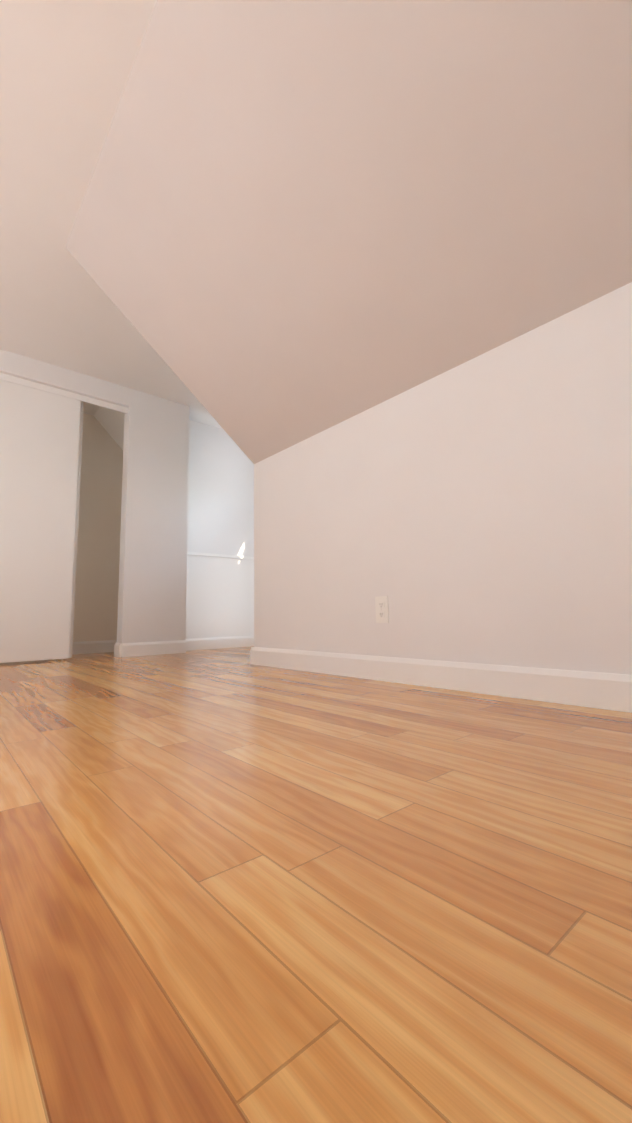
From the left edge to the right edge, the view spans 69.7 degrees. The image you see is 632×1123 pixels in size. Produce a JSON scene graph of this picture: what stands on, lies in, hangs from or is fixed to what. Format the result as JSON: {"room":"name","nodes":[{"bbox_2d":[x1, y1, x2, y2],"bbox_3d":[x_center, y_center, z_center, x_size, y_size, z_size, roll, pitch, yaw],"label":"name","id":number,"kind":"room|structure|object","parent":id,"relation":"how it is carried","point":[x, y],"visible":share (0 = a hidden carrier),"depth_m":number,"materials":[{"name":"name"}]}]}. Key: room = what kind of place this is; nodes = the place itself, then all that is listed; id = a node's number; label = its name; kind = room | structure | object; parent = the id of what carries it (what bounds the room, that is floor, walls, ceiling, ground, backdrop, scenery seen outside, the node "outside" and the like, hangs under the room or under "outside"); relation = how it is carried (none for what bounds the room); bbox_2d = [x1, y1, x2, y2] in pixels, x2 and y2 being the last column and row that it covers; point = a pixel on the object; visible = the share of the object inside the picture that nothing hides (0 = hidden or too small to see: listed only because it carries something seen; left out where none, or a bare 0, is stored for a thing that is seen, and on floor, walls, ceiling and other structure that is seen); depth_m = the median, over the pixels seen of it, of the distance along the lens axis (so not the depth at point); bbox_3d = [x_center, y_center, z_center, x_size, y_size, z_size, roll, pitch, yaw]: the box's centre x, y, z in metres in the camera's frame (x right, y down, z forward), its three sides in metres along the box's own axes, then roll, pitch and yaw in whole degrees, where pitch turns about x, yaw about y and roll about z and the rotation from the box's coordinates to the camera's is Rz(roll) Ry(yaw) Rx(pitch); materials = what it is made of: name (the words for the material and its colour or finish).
{"room":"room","nodes":[
{"label":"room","id":0,"kind":"room"},
{"bbox_2d":[0,349,188,642],"bbox_3d":[-2.148,-0.384,2.974,2.710,2.100,0.120,5,-9,-40],"label":"wall","id":1,"kind":"structure","parent":0,"point":[153,566],"depth_m":3.60,"materials":[{"name":"paint"}]},
{"bbox_2d":[0,379,80,662],"bbox_3d":[-2.100,-0.299,3.001,0.910,1.913,0.040,5,-9,-40],"label":"closet door","id":2,"kind":"structure","parent":1,"relation":"in","point":[39,439],"depth_m":3.12,"materials":[{"name":"paint"}]},
{"bbox_2d":[0,373,127,413],"bbox_3d":[-2.182,-1.253,3.084,1.728,0.044,0.083,5,-9,-40],"label":"track rail","id":3,"kind":"object","parent":1,"relation":"attached to","point":[64,393],"visible":1,"depth_m":3.32,"materials":[{"name":"paint"}]},
{"bbox_2d":[69,401,83,657],"bbox_3d":[-2.104,-0.293,3.052,0.910,1.913,0.032,5,-9,-40],"label":"closet door","id":4,"kind":"structure","parent":1,"relation":"in","point":[76,534],"depth_m":3.32,"materials":[{"name":"paint"}]},
{"bbox_2d":[116,639,187,656],"bbox_3d":[-1.252,0.673,3.512,0.516,0.100,0.016,5,-9,-40],"label":"baseboard","id":5,"kind":"structure","parent":1,"relation":"attached to","point":[181,646],"depth_m":3.49,"materials":[{"name":"paint"}]},
{"bbox_2d":[73,506,120,641],"bbox_3d":[-1.822,0.165,3.983,0.640,1.240,0.070,5,-9,-40],"label":"wall","id":6,"kind":"structure","parent":0,"point":[97,584],"depth_m":3.89,"materials":[{"name":"paint"}]},
{"bbox_2d":[72,640,115,655],"bbox_3d":[-1.784,0.726,3.882,0.640,0.100,0.016,5,-9,-40],"label":"baseboard","id":7,"kind":"structure","parent":6,"relation":"attached to","point":[85,647],"depth_m":3.80,"materials":[{"name":"paint"}]},
{"bbox_2d":[79,413,122,510],"bbox_3d":[-2.550,-0.309,3.533,2.590,2.100,0.100,5,-9,-40],"label":"wall","id":8,"kind":"structure","parent":0,"point":[101,470],"depth_m":4.07,"materials":[{"name":"paint"}]},
{"bbox_2d":[94,407,124,449],"bbox_3d":[-1.621,-1.082,3.986,0.490,0.490,0.580,5,-9,-40],"label":"ceiling","id":9,"kind":"structure","parent":0,"point":[111,422],"depth_m":4.00,"materials":[{"name":"paint"}]},
{"bbox_2d":[0,0,222,428],"bbox_3d":[-2.045,-1.608,2.014,6.430,0.100,7.110,5,-9,-40],"label":"ceiling","id":10,"kind":"structure","parent":0,"point":[65,67],"depth_m":1.88,"materials":[{"name":"paint"}]},
{"bbox_2d":[186,552,253,638],"bbox_3d":[-0.894,0.362,4.171,0.840,0.860,0.050,5,-9,-40],"label":"wall","id":11,"kind":"structure","parent":0,"point":[219,595],"depth_m":4.17,"materials":[{"name":"paint"}]},
{"bbox_2d":[188,636,253,650],"bbox_3d":[-0.894,0.737,4.103,0.800,0.100,0.016,5,-9,-40],"label":"baseboard","id":12,"kind":"structure","parent":11,"relation":"attached to","point":[236,641],"depth_m":4.11,"materials":[{"name":"paint"}]},
{"bbox_2d":[187,420,253,556],"bbox_3d":[-0.884,-0.238,4.373,1.040,2.100,0.120,5,-9,-40],"label":"wall","id":13,"kind":"structure","parent":0,"point":[220,492],"depth_m":4.32,"materials":[{"name":"paint"}]},
{"bbox_2d":[0,646,631,1122],"bbox_3d":[-2.007,0.566,1.754,6.430,0.080,7.110,5,-9,-40],"label":"floor","id":14,"kind":"structure","parent":0,"point":[236,886],"depth_m":0.45,"materials":[{"name":"brown wood"}]},
{"bbox_2d":[244,644,631,712],"bbox_3d":[0.491,0.423,1.685,0.016,0.100,2.696,5,-9,-40],"label":"baseboard","id":15,"kind":"structure","parent":14,"relation":"on","point":[608,691],"depth_m":1.60,"materials":[{"name":"paint"}]},
{"bbox_2d":[65,0,631,674],"bbox_3d":[0.754,-0.638,1.699,2.454,2.200,3.200,5,-9,-40],"label":"wall","id":16,"kind":"structure","parent":0,"point":[359,272],"depth_m":1.53,"materials":[{"name":"paint"}]},
{"bbox_2d":[375,596,388,622],"bbox_3d":[0.284,0.207,1.957,0.008,0.114,0.070,5,-9,-40],"label":"outlet","id":17,"kind":"object","parent":16,"relation":"attached to","point":[382,609],"visible":1,"depth_m":1.95,"materials":[{"name":"plastic"}]}
]}

